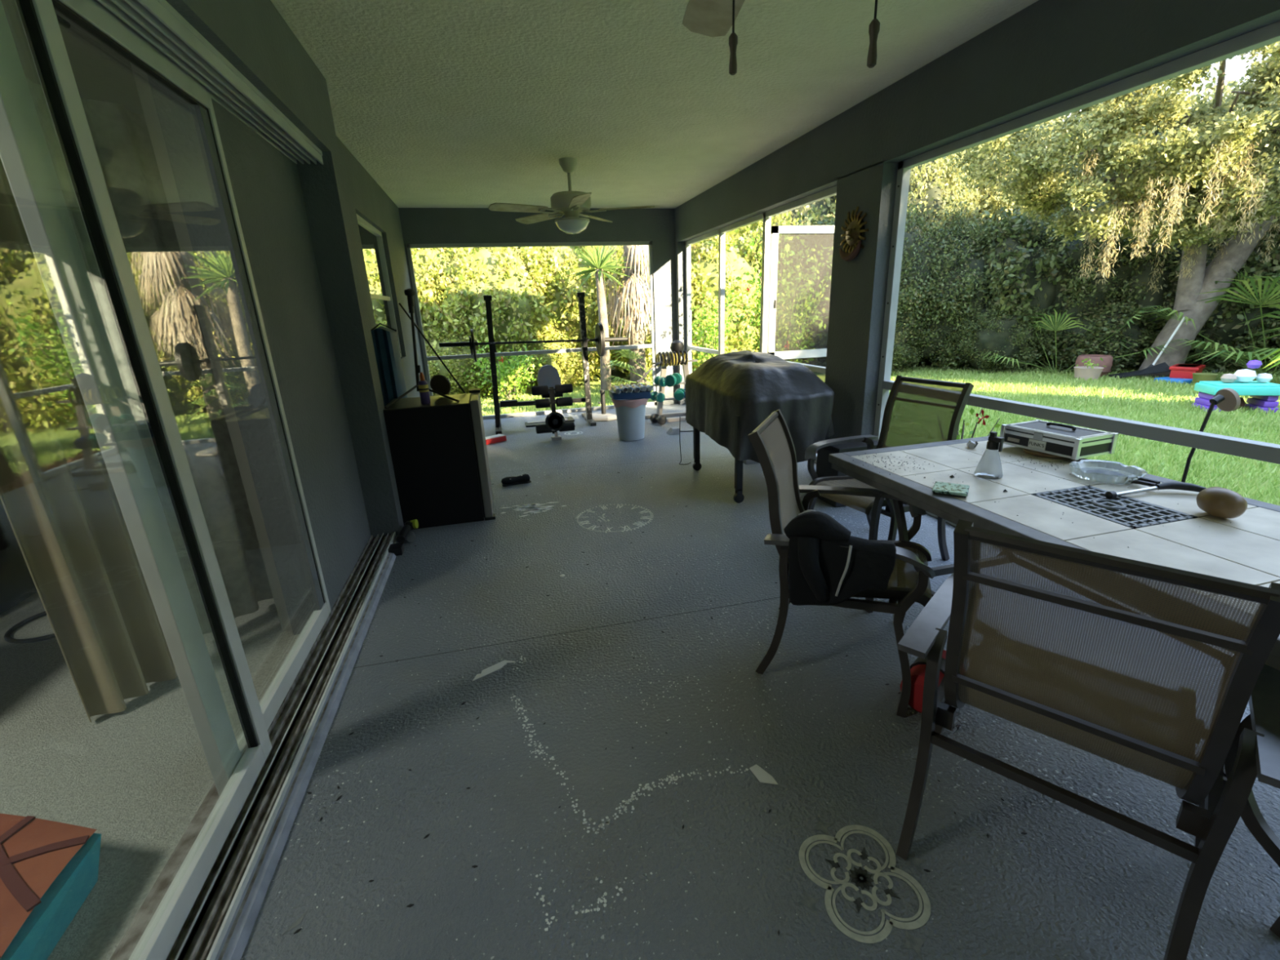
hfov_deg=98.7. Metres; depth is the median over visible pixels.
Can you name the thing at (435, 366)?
leafy shrub
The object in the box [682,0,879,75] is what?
ceiling fan
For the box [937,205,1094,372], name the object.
shrub
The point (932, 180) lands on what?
tree
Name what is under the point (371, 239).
window
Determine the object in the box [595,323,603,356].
weight plate
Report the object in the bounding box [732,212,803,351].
leafy shrub
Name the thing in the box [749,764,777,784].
paper scrap
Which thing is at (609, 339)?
barbell
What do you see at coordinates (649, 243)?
window
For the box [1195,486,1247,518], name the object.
gourd
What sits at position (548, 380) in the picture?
weight bench
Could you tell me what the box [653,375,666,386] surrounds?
dumbbell
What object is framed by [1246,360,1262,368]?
ball
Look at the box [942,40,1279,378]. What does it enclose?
oak tree
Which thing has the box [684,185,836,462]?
window
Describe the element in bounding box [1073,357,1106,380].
planter
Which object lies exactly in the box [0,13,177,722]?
curtain
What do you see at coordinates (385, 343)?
exercise mat
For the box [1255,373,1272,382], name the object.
ball
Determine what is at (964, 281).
shrub
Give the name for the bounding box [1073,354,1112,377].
tub
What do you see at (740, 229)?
leafy tree
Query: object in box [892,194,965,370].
shrub
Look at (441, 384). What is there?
round basket
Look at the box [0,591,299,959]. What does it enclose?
floor
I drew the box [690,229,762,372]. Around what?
leafy shrub
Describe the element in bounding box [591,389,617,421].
umbrella stand
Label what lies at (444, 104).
ceiling
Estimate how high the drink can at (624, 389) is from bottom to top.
0.062 m
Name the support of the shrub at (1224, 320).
on the ground at (614, 373)
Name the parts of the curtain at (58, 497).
rod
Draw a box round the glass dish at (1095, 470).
[1069,459,1146,484]
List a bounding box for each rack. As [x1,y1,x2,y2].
[483,292,596,434]
[644,359,697,423]
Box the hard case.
[999,419,1118,460]
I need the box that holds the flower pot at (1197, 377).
[1192,373,1218,385]
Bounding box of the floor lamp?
[4,611,55,643]
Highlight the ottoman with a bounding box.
[0,813,101,959]
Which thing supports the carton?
on the trash can at (630, 413)
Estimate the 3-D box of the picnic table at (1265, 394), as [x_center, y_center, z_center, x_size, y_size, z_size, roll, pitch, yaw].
[7.118,-0.991,6.555,0.670,0.330,0.400,3,18,17]
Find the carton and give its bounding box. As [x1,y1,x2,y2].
[608,390,651,399]
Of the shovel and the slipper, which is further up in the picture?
the shovel
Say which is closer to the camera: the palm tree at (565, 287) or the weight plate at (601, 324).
the weight plate at (601, 324)
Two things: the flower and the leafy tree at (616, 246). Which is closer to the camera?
the flower
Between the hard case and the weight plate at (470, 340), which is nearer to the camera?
the hard case
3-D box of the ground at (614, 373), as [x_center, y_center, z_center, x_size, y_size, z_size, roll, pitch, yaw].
[3.627,-0.560,6.219,130.000,0.001,130.000,-7,18,-13]
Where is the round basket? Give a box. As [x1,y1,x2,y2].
[430,374,451,394]
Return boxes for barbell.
[439,337,628,346]
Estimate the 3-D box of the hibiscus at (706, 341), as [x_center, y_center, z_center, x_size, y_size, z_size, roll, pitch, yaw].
[1.112,-2.281,8.860,1.282,1.887,1.437,-7,18,-13]
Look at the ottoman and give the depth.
1.26 m
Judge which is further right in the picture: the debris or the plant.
the plant
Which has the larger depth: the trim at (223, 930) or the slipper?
the slipper
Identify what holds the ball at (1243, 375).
on the picnic table at (1265, 394)
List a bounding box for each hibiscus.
[461,327,546,399]
[691,275,751,369]
[730,221,772,351]
[903,404,1000,441]
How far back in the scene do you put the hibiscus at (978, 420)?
3.67 m
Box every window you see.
[356,213,401,356]
[406,240,657,419]
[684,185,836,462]
[873,21,1279,650]
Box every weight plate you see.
[468,336,473,355]
[471,328,476,361]
[545,411,564,431]
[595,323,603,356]
[599,323,604,355]
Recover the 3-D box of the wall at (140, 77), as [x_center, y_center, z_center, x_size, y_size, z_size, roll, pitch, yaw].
[-3.522,-0.099,1.060,4.300,2.500,9.200,-7,18,-13]
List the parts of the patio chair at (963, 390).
leg, armrest, frame, leg, leg, rail, frame, leg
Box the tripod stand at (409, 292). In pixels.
[384,288,459,408]
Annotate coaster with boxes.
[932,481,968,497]
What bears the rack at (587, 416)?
on the floor at (1077, 886)
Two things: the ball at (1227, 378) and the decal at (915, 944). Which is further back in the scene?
the ball at (1227, 378)
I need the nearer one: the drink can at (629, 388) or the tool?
the tool
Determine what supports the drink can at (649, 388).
on the carton
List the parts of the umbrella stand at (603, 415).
post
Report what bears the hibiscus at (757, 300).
on the ground at (614, 373)
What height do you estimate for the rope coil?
0.322 m
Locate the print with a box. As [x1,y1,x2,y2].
[0,815,88,911]
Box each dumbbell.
[649,413,666,424]
[650,391,665,402]
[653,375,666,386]
[665,373,682,386]
[673,387,684,400]
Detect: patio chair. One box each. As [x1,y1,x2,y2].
[747,408,935,717]
[804,375,973,560]
[895,519,1279,959]
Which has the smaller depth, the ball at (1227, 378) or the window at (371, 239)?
the window at (371, 239)
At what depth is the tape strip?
2.16 m
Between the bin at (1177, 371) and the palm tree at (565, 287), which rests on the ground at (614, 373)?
the palm tree at (565, 287)
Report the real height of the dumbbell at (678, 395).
0.128 m
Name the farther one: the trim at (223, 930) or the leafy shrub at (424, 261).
the leafy shrub at (424, 261)
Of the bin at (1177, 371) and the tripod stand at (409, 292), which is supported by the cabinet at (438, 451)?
the tripod stand at (409, 292)
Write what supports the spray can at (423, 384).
on the cabinet at (438, 451)
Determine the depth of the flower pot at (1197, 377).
8.08 m
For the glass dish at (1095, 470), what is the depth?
1.94 m
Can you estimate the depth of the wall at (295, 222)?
2.39 m
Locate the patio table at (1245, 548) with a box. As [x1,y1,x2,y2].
[828,435,1279,937]
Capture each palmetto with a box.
[600,349,696,386]
[973,308,1179,372]
[1128,269,1279,374]
[1220,273,1279,372]
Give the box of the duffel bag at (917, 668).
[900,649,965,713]
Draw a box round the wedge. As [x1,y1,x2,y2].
[666,426,679,435]
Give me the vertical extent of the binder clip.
0.034 m
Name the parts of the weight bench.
frame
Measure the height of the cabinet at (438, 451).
0.835 m
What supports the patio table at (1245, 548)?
on the floor at (1077, 886)
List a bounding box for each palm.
[568,245,631,391]
[603,244,651,385]
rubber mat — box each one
[524,422,545,426]
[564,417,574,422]
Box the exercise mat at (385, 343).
[370,322,408,406]
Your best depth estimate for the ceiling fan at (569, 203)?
4.64 m
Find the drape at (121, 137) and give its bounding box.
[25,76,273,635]
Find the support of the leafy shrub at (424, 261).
on the ground at (614, 373)
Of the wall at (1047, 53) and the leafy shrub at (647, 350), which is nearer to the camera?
the wall at (1047, 53)
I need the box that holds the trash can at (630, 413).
[611,398,648,440]
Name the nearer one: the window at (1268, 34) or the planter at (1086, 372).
the window at (1268, 34)
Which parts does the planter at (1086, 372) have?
pot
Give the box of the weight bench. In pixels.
[527,364,575,440]
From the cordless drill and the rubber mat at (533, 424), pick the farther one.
the rubber mat at (533, 424)
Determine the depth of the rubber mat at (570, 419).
6.93 m
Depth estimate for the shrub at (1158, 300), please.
9.33 m
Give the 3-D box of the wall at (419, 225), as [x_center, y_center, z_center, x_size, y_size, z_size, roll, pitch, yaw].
[-1.173,-2.144,7.200,3.423,2.550,0.150,-7,18,-13]
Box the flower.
[976,409,989,425]
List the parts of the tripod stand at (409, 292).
leg, leg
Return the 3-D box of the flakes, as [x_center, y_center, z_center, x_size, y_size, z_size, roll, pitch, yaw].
[-0.650,0.411,3.239,3.053,0.001,5.566,-7,18,-15]
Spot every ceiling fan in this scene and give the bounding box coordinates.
[488,157,654,234]
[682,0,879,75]
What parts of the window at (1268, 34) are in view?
rail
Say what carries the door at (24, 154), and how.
in the wall at (295, 222)
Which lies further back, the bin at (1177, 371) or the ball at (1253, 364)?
the bin at (1177, 371)
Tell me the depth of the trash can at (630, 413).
5.74 m
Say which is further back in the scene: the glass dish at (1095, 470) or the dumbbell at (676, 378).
the dumbbell at (676, 378)
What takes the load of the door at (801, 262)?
attached to the window at (766, 216)
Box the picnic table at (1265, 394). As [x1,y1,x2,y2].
[1191,381,1279,413]
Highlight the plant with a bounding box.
[1260,348,1279,370]
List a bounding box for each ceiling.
[0,0,143,114]
[270,0,1038,208]
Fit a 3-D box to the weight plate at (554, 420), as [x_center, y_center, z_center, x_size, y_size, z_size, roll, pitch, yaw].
[-0.916,-0.631,5.935,0.210,0.210,0.032,-7,18,-13]
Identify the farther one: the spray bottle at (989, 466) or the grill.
the grill
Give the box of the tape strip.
[471,660,515,681]
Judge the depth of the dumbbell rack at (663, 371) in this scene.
6.69 m
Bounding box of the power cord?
[679,416,691,464]
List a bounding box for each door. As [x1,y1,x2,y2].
[0,0,331,796]
[14,0,271,959]
[767,225,834,382]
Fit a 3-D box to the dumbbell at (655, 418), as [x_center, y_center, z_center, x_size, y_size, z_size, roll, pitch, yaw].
[0.218,-0.727,6.555,0.116,0.116,0.208,-13,20,-30]
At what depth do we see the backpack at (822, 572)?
1.75 m
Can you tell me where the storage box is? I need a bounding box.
[816,438,878,507]
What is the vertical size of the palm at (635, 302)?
3.392 m
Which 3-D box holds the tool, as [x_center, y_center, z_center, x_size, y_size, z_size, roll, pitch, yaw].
[1.633,0.020,1.793,0.316,0.034,0.134,-3,17,-1]
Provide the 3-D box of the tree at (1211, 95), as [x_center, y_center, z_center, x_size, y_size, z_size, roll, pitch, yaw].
[12.082,-5.162,11.415,4.911,7.051,4.961,11,21,35]
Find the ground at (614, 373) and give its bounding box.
[516,360,1279,505]
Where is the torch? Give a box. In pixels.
[1181,387,1240,482]
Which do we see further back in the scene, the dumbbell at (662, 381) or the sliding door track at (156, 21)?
the dumbbell at (662, 381)
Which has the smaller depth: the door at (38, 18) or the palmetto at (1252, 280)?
the door at (38, 18)
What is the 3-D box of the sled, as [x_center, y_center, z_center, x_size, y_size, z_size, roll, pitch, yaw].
[8.459,-1.564,8.637,0.440,0.075,0.400,-7,18,-13]
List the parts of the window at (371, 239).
pane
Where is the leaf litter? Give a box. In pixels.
[293,477,1026,935]
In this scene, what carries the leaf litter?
on the floor at (1077, 886)
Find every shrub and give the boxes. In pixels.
[410,248,466,395]
[424,318,508,398]
[426,246,570,397]
[511,326,591,390]
[604,245,697,382]
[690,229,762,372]
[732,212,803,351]
[787,204,835,226]
[891,305,933,373]
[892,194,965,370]
[898,199,1012,373]
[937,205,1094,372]
[941,299,1057,373]
[1025,198,1174,368]
[1038,296,1159,373]
[1097,200,1221,369]
[1141,207,1279,374]
[1195,215,1279,373]
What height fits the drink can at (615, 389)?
0.062 m
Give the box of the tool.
[1104,476,1206,498]
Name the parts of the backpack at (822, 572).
trim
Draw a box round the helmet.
[670,340,684,352]
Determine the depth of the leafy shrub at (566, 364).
9.90 m
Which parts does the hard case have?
name plate, handle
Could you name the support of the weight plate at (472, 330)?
attached to the barbell
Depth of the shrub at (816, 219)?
10.98 m
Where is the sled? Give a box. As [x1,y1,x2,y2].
[1153,376,1192,385]
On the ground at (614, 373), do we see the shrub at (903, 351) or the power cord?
the shrub at (903, 351)
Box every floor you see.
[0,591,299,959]
[240,403,1279,959]
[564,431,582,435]
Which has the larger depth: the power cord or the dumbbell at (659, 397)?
the dumbbell at (659, 397)
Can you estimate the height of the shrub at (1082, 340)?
1.640 m
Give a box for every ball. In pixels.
[1220,373,1236,382]
[1233,368,1257,382]
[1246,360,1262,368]
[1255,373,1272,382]
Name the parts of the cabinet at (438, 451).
door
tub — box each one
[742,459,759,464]
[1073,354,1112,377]
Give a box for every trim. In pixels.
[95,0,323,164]
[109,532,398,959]
[174,531,395,959]
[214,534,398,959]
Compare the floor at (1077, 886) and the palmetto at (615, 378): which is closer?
the floor at (1077, 886)
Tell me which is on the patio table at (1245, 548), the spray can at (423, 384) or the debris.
the debris
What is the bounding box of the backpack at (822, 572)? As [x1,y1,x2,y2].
[783,509,896,605]
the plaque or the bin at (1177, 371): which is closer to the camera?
the plaque
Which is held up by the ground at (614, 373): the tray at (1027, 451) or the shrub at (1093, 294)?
the shrub at (1093, 294)
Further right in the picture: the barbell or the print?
the barbell
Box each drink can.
[613,386,621,394]
[618,386,627,392]
[626,385,632,392]
[631,386,639,392]
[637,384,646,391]
[644,384,653,391]
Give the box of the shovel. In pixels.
[1108,316,1185,377]
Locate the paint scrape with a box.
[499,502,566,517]
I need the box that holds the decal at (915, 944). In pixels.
[795,816,930,959]
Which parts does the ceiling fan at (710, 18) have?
blade, pull knob, pull chain, pull knob, pull chain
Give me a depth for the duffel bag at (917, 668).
1.82 m
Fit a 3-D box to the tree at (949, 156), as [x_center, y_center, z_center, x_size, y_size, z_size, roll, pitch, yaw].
[5.951,-6.040,13.605,5.011,7.277,4.600,-2,17,2]
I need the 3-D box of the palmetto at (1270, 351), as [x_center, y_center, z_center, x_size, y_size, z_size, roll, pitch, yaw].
[10.615,-2.285,7.399,4.291,1.938,4.476,-7,18,-13]
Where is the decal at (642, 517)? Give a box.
[575,503,653,533]
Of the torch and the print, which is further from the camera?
the torch
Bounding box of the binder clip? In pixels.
[966,440,977,448]
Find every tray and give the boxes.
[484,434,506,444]
[1022,448,1065,457]
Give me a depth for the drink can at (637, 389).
5.63 m
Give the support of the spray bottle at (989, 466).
on the patio table at (1245, 548)
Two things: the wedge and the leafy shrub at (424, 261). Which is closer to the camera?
the wedge
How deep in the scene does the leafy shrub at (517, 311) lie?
9.30 m
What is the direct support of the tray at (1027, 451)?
on the patio table at (1245, 548)
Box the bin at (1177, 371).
[1168,364,1205,378]
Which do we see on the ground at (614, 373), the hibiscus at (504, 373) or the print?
the hibiscus at (504, 373)
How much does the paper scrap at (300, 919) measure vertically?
0.001 m
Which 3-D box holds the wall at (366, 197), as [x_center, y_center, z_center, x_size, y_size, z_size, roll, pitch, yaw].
[-2.349,-1.400,4.977,0.161,2.550,3.790,-7,18,-13]
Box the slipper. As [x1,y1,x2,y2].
[501,473,530,486]
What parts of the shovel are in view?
handle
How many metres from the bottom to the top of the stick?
0.632 m
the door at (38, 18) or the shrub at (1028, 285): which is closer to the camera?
the door at (38, 18)
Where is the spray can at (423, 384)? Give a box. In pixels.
[417,372,431,404]
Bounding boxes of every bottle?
[973,431,1004,479]
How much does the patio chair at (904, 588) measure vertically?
0.929 m
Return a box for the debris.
[848,451,1178,547]
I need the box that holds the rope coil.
[635,350,688,382]
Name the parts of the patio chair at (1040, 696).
leg, armrest, rail, leg, frame, leg, leg, rail, frame, armrest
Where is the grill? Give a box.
[685,350,834,502]
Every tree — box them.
[511,245,617,386]
[582,245,625,376]
[617,216,782,258]
[773,195,836,226]
[830,155,979,202]
[906,152,995,235]
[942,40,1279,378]
[951,109,1095,229]
[1052,72,1231,216]
[1151,60,1279,204]
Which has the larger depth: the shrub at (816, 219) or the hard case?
the shrub at (816, 219)
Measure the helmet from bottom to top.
0.150 m
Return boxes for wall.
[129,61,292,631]
[146,0,404,635]
[336,136,425,397]
[398,208,678,404]
[674,0,1279,439]
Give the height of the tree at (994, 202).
7.312 m
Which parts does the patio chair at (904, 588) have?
leg, leg, frame, rail, armrest, frame, armrest, leg, leg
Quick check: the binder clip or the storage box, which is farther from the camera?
the storage box
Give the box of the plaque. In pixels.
[839,206,868,261]
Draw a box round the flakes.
[314,444,919,945]
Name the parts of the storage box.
lid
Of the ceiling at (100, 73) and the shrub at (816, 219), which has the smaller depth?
the ceiling at (100, 73)
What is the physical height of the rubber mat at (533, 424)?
0.022 m
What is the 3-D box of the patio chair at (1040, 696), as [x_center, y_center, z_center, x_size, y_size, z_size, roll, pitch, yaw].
[0.985,0.486,1.254,0.628,0.929,0.636,14,23,41]
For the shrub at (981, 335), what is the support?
on the ground at (614, 373)
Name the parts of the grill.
leg, leg, leg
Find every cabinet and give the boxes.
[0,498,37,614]
[383,387,495,529]
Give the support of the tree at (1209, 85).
on the ground at (614, 373)
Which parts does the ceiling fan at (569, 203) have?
blade, blade, motor, globe, blade, blade, blade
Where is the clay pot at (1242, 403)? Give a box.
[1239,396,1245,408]
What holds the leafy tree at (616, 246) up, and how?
on the ground at (614, 373)
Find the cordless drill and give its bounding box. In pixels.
[387,519,418,555]
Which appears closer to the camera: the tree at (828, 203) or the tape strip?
the tape strip
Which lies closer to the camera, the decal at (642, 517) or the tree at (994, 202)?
the decal at (642, 517)
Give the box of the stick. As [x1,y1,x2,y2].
[399,302,465,393]
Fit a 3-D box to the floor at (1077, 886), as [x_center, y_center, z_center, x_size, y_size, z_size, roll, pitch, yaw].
[0.351,0.524,2.953,3.320,0.120,10.200,-7,18,-13]

